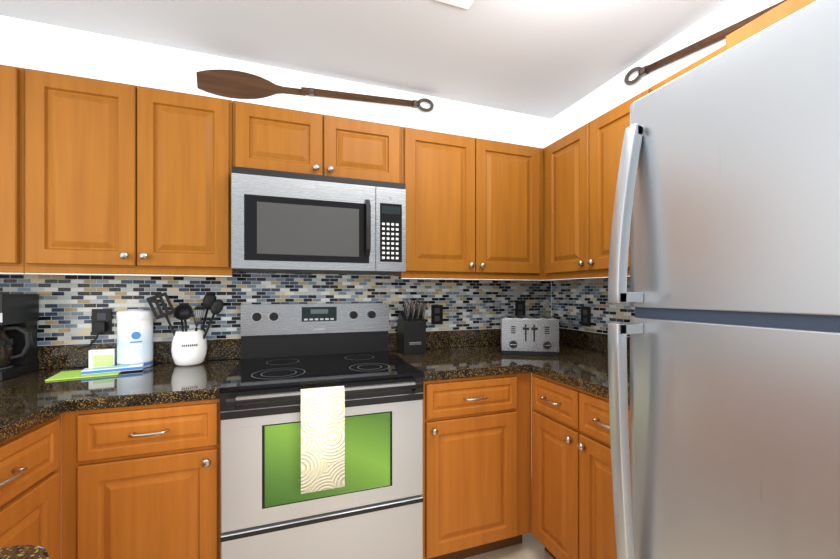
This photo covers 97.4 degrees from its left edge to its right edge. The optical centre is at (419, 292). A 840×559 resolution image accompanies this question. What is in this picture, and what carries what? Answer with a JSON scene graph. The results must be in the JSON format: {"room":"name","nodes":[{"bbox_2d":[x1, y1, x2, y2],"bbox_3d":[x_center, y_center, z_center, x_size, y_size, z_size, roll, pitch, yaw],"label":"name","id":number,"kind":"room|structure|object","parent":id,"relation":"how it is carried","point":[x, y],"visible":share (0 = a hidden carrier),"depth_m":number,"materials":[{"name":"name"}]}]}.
{"room":"kitchen","nodes":[
{"label":"kitchen","id":0,"kind":"room"},
{"bbox_2d":[0,15,550,477],"bbox_3d":[-0.712,0.030,2.051,3.613,2.472,0.100,0,0,-19],"label":"wall","id":1,"kind":"structure","parent":0,"point":[66,51],"depth_m":1.90,"materials":[{"name":"white paint"}]},
{"bbox_2d":[0,64,24,273],"bbox_3d":[-1.886,-0.459,1.398,0.725,0.780,0.352,0,0,-19],"label":"upper cabinet","id":2,"kind":"object","parent":1,"relation":"attached to","point":[11,169],"visible":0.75,"depth_m":1.37,"materials":[{"name":"brown wood"}]},
{"bbox_2d":[24,68,240,276],"bbox_3d":[-1.208,-0.459,1.636,0.708,0.780,0.352,0,0,-19],"label":"upper cabinet","id":3,"kind":"object","parent":1,"relation":"attached to","point":[125,179],"visible":1,"depth_m":1.49,"materials":[{"name":"brown wood"}]},
{"bbox_2d":[0,272,550,345],"bbox_3d":[-0.697,0.064,1.999,3.403,0.348,0.006,0,0,-19],"label":"tile","id":4,"kind":"structure","parent":1,"relation":"attached to","point":[68,304],"depth_m":1.91,"materials":[{"name":"tile"}]},
{"bbox_2d":[76,309,111,349],"bbox_3d":[-1.492,0.168,1.691,0.114,0.181,0.048,0,0,-19],"label":"electrical outlet","id":5,"kind":"object","parent":4,"relation":"attached to","point":[101,321],"visible":1,"depth_m":1.71,"materials":[{"name":"black plastic"}]},
{"bbox_2d":[431,305,442,324],"bbox_3d":[0.105,0.139,2.273,0.076,0.120,0.006,0,0,-19],"label":"outlet","id":6,"kind":"object","parent":4,"relation":"attached to","point":[436,314],"visible":1,"depth_m":2.27,"materials":[{"name":"black plastic"}]},
{"bbox_2d":[515,301,524,315],"bbox_3d":[0.672,0.122,2.471,0.076,0.120,0.006,0,0,-19],"label":"electrical outlet","id":7,"kind":"object","parent":4,"relation":"attached to","point":[519,308],"visible":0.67,"depth_m":2.47,"materials":[{"name":"black plastic"}]},
{"bbox_2d":[196,69,433,111],"bbox_3d":[-0.515,-1.088,2.044,1.270,0.173,0.042,0,0,-19],"label":"paddle","id":8,"kind":"object","parent":1,"relation":"attached to","point":[232,84],"depth_m":1.93,"materials":[{"name":"brown wood"}]},
{"bbox_2d":[233,100,400,182],"bbox_3d":[-0.506,-0.692,1.882,0.776,0.315,0.352,0,0,-19],"label":"upper cabinet","id":9,"kind":"object","parent":1,"relation":"attached to","point":[277,138],"visible":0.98,"depth_m":1.73,"materials":[{"name":"brown wood"}]},
{"bbox_2d":[231,166,405,274],"bbox_3d":[-0.488,-0.315,1.838,0.762,0.429,0.440,0,0,-19],"label":"microwave","id":10,"kind":"object","parent":9,"relation":"attached to","point":[285,222],"visible":1,"depth_m":1.66,"materials":[{"name":"grey metal"}]},
{"bbox_2d":[389,126,582,280],"bbox_3d":[0.416,-0.459,2.205,1.174,0.780,0.352,0,0,-19],"label":"upper cabinet","id":11,"kind":"object","parent":1,"relation":"attached to","point":[474,208],"visible":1,"depth_m":2.00,"materials":[{"name":"brown wood"}]},
{"bbox_2d":[0,0,729,118],"bbox_3d":[-0.113,-1.256,0.342,3.613,0.100,3.721,0,0,-19],"label":"ceiling","id":12,"kind":"structure","parent":0,"point":[550,59],"depth_m":1.73,"materials":[{"name":"white paint"}]},
{"bbox_2d":[435,0,473,9],"bbox_3d":[0.160,-1.200,1.448,0.160,0.010,0.187,0,0,-19],"label":"ceiling light","id":13,"kind":"object","parent":12,"relation":"in","point":[465,4],"visible":1,"depth_m":1.52,"materials":[{"name":"white plastic"}]},
{"bbox_2d":[463,478,552,558],"bbox_3d":[-0.113,1.316,0.342,3.613,0.100,3.721,0,0,-19],"label":"floor","id":14,"kind":"structure","parent":0,"point":[531,546],"depth_m":1.80,"materials":[{"name":"tile"}]},
{"bbox_2d":[0,414,60,558],"bbox_3d":[-1.314,0.826,0.720,0.657,0.880,0.834,0,0,-15],"label":"base cabinet","id":15,"kind":"object","parent":14,"relation":"on","point":[30,486],"visible":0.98,"depth_m":1.05,"materials":[{"name":"brown wood"}]},
{"bbox_2d":[0,338,240,442],"bbox_3d":[-1.375,0.311,1.000,1.457,0.145,1.442,0,0,-19],"label":"countertop","id":16,"kind":"structure","parent":15,"relation":"on","point":[30,400],"depth_m":1.36,"materials":[{"name":"stone"}]},
{"bbox_2d":[0,294,38,380],"bbox_3d":[-1.718,0.175,1.501,0.233,0.335,0.221,0,0,-19],"label":"coffee maker","id":17,"kind":"object","parent":16,"relation":"on","point":[19,316],"visible":0.98,"depth_m":1.52,"materials":[{"name":"black plastic"}]},
{"bbox_2d":[45,370,121,380],"bbox_3d":[-1.392,0.341,1.552,0.220,0.004,0.180,0,0,-29],"label":"cloth","id":18,"kind":"object","parent":16,"relation":"on","point":[73,374],"visible":0.57,"depth_m":1.50,"materials":[{"name":"green fabric"}]},
{"bbox_2d":[81,363,143,374],"bbox_3d":[-1.312,0.329,1.583,0.200,0.017,0.071,0,0,-33],"label":"pack","id":19,"kind":"object","parent":18,"relation":"on","point":[98,370],"visible":0.98,"depth_m":1.56,"materials":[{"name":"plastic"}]},
{"bbox_2d":[89,348,116,367],"bbox_3d":[-1.431,0.300,1.665,0.090,0.085,0.042,0,0,-27],"label":"pack","id":20,"kind":"object","parent":16,"relation":"on","point":[102,357],"visible":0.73,"depth_m":1.65,"materials":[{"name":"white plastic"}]},
{"bbox_2d":[116,309,153,367],"bbox_3d":[-1.305,0.211,1.691,0.136,0.264,0.137,0,0,-19],"label":"wipes canister","id":21,"kind":"object","parent":16,"relation":"on","point":[134,336],"visible":0.94,"depth_m":1.64,"materials":[{"name":"white plastic"}]},
{"bbox_2d":[146,292,223,365],"bbox_3d":[-1.103,0.171,1.755,0.312,0.344,0.164,0,0,-19],"label":"utensil crock","id":22,"kind":"object","parent":16,"relation":"on","point":[189,347],"visible":0.98,"depth_m":1.71,"materials":[{"name":"white ceramic"}]},
{"bbox_2d":[61,399,220,558],"bbox_3d":[-1.034,0.826,1.530,0.462,0.880,0.663,0,0,-19],"label":"base cabinet","id":23,"kind":"object","parent":14,"relation":"on","point":[141,482],"visible":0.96,"depth_m":1.25,"materials":[{"name":"brown wood"}]},
{"bbox_2d":[219,303,423,558],"bbox_3d":[-0.441,0.664,1.696,0.762,1.203,0.743,0,0,-19],"label":"stove","id":24,"kind":"object","parent":14,"relation":"on","point":[321,410],"visible":1,"depth_m":1.44,"materials":[{"name":"grey metal"}]},
{"bbox_2d":[300,385,344,494],"bbox_3d":[-0.357,0.534,1.355,0.154,0.368,0.044,0,0,-19],"label":"towel","id":25,"kind":"object","parent":24,"relation":"hanging from","point":[323,408],"depth_m":1.34,"materials":[{"name":"white fabric"}]},
{"bbox_2d":[421,372,530,558],"bbox_3d":[0.180,0.826,1.955,0.574,0.880,0.663,0,0,-19],"label":"base cabinet","id":26,"kind":"object","parent":14,"relation":"on","point":[476,494],"visible":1,"depth_m":1.67,"materials":[{"name":"brown wood"}]},
{"bbox_2d":[532,373,629,558],"bbox_3d":[0.923,0.826,1.532,0.663,0.880,0.736,0,0,-19],"label":"base cabinet","id":27,"kind":"object","parent":14,"relation":"on","point":[572,505],"visible":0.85,"depth_m":1.51,"materials":[{"name":"brown wood"}]},
{"bbox_2d":[388,328,629,405],"bbox_3d":[0.579,0.311,1.734,1.182,0.145,1.348,0,0,-19],"label":"countertop","id":28,"kind":"structure","parent":27,"relation":"on","point":[580,361],"depth_m":1.88,"materials":[{"name":"stone"}]},
{"bbox_2d":[397,299,426,354],"bbox_3d":[-0.043,0.191,2.094,0.128,0.303,0.196,0,0,-19],"label":"knife block","id":29,"kind":"object","parent":28,"relation":"on","point":[411,332],"visible":1,"depth_m":2.05,"materials":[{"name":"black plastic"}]},
{"bbox_2d":[500,315,558,355],"bbox_3d":[0.619,0.243,2.119,0.299,0.199,0.292,0,0,11],"label":"toaster","id":30,"kind":"object","parent":28,"relation":"on","point":[530,335],"visible":1,"depth_m":2.00,"materials":[{"name":"silver metal"}]},
{"bbox_2d":[608,0,839,558],"bbox_3d":[1.046,0.374,0.763,0.932,1.784,0.780,0,0,-19],"label":"fridge","id":31,"kind":"object","parent":14,"relation":"on","point":[726,216],"visible":1,"depth_m":0.76,"materials":[{"name":"grey metal"}]},
{"bbox_3d":[-0.797,0.826,-0.107,0.925,0.880,0.925,0,0,-19],"label":"base cabinet","id":32,"kind":"object","parent":14,"relation":"on","visible":0},
{"bbox_2d":[0,545,49,558],"bbox_3d":[-0.796,0.364,-0.105,0.988,0.040,0.988,0,0,-19],"label":"countertop","id":33,"kind":"structure","parent":32,"relation":"on","point":[25,552],"depth_m":0.49,"materials":[{"name":"stone"}]},
{"bbox_2d":[551,0,782,336],"bbox_3d":[1.545,0.030,0.923,0.100,2.472,3.521,0,0,-19],"label":"wall","id":34,"kind":"structure","parent":0,"point":[612,93],"depth_m":1.83,"materials":[{"name":"white paint"}]},
{"bbox_2d":[551,277,634,336],"bbox_3d":[1.278,0.064,1.522,0.006,0.348,2.200,0,0,-19],"label":"tile","id":35,"kind":"structure","parent":34,"relation":"attached to","point":[569,299],"depth_m":2.25,"materials":[{"name":"tile"}]},
{"bbox_2d":[581,306,590,326],"bbox_3d":[1.013,0.148,2.256,0.006,0.120,0.076,0,0,-19],"label":"electrical outlet","id":36,"kind":"object","parent":35,"relation":"attached to","point":[585,315],"visible":1,"depth_m":2.25,"materials":[{"name":"black plastic"}]},
{"bbox_2d":[543,87,651,280],"bbox_3d":[0.965,-0.459,1.889,0.352,0.780,0.700,0,0,-19],"label":"upper cabinet","id":37,"kind":"object","parent":34,"relation":"attached to","point":[580,168],"visible":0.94,"depth_m":1.86,"materials":[{"name":"brown wood"}]},
{"bbox_2d":[652,45,725,91],"bbox_3d":[1.129,-0.459,1.420,0.352,0.780,0.290,0,0,-19],"label":"upper cabinet","id":38,"kind":"object","parent":34,"relation":"attached to","point":[710,56],"visible":0.02,"depth_m":1.36,"materials":[{"name":"brown wood"}]},
{"bbox_2d":[624,0,786,84],"bbox_3d":[1.307,-1.039,1.385,0.042,0.264,1.261,0,0,-19],"label":"paddle","id":39,"kind":"object","parent":34,"relation":"attached to","point":[695,47],"depth_m":1.63,"materials":[{"name":"brown wood"}]},
{"bbox_2d":[726,0,816,50],"bbox_3d":[1.288,-0.699,0.896,0.397,0.300,0.800,0,0,-19],"label":"upper cabinet","id":40,"kind":"object","parent":34,"relation":"attached to","point":[778,13],"visible":0.14,"depth_m":1.11,"materials":[{"name":"brown wood"}]}
]}

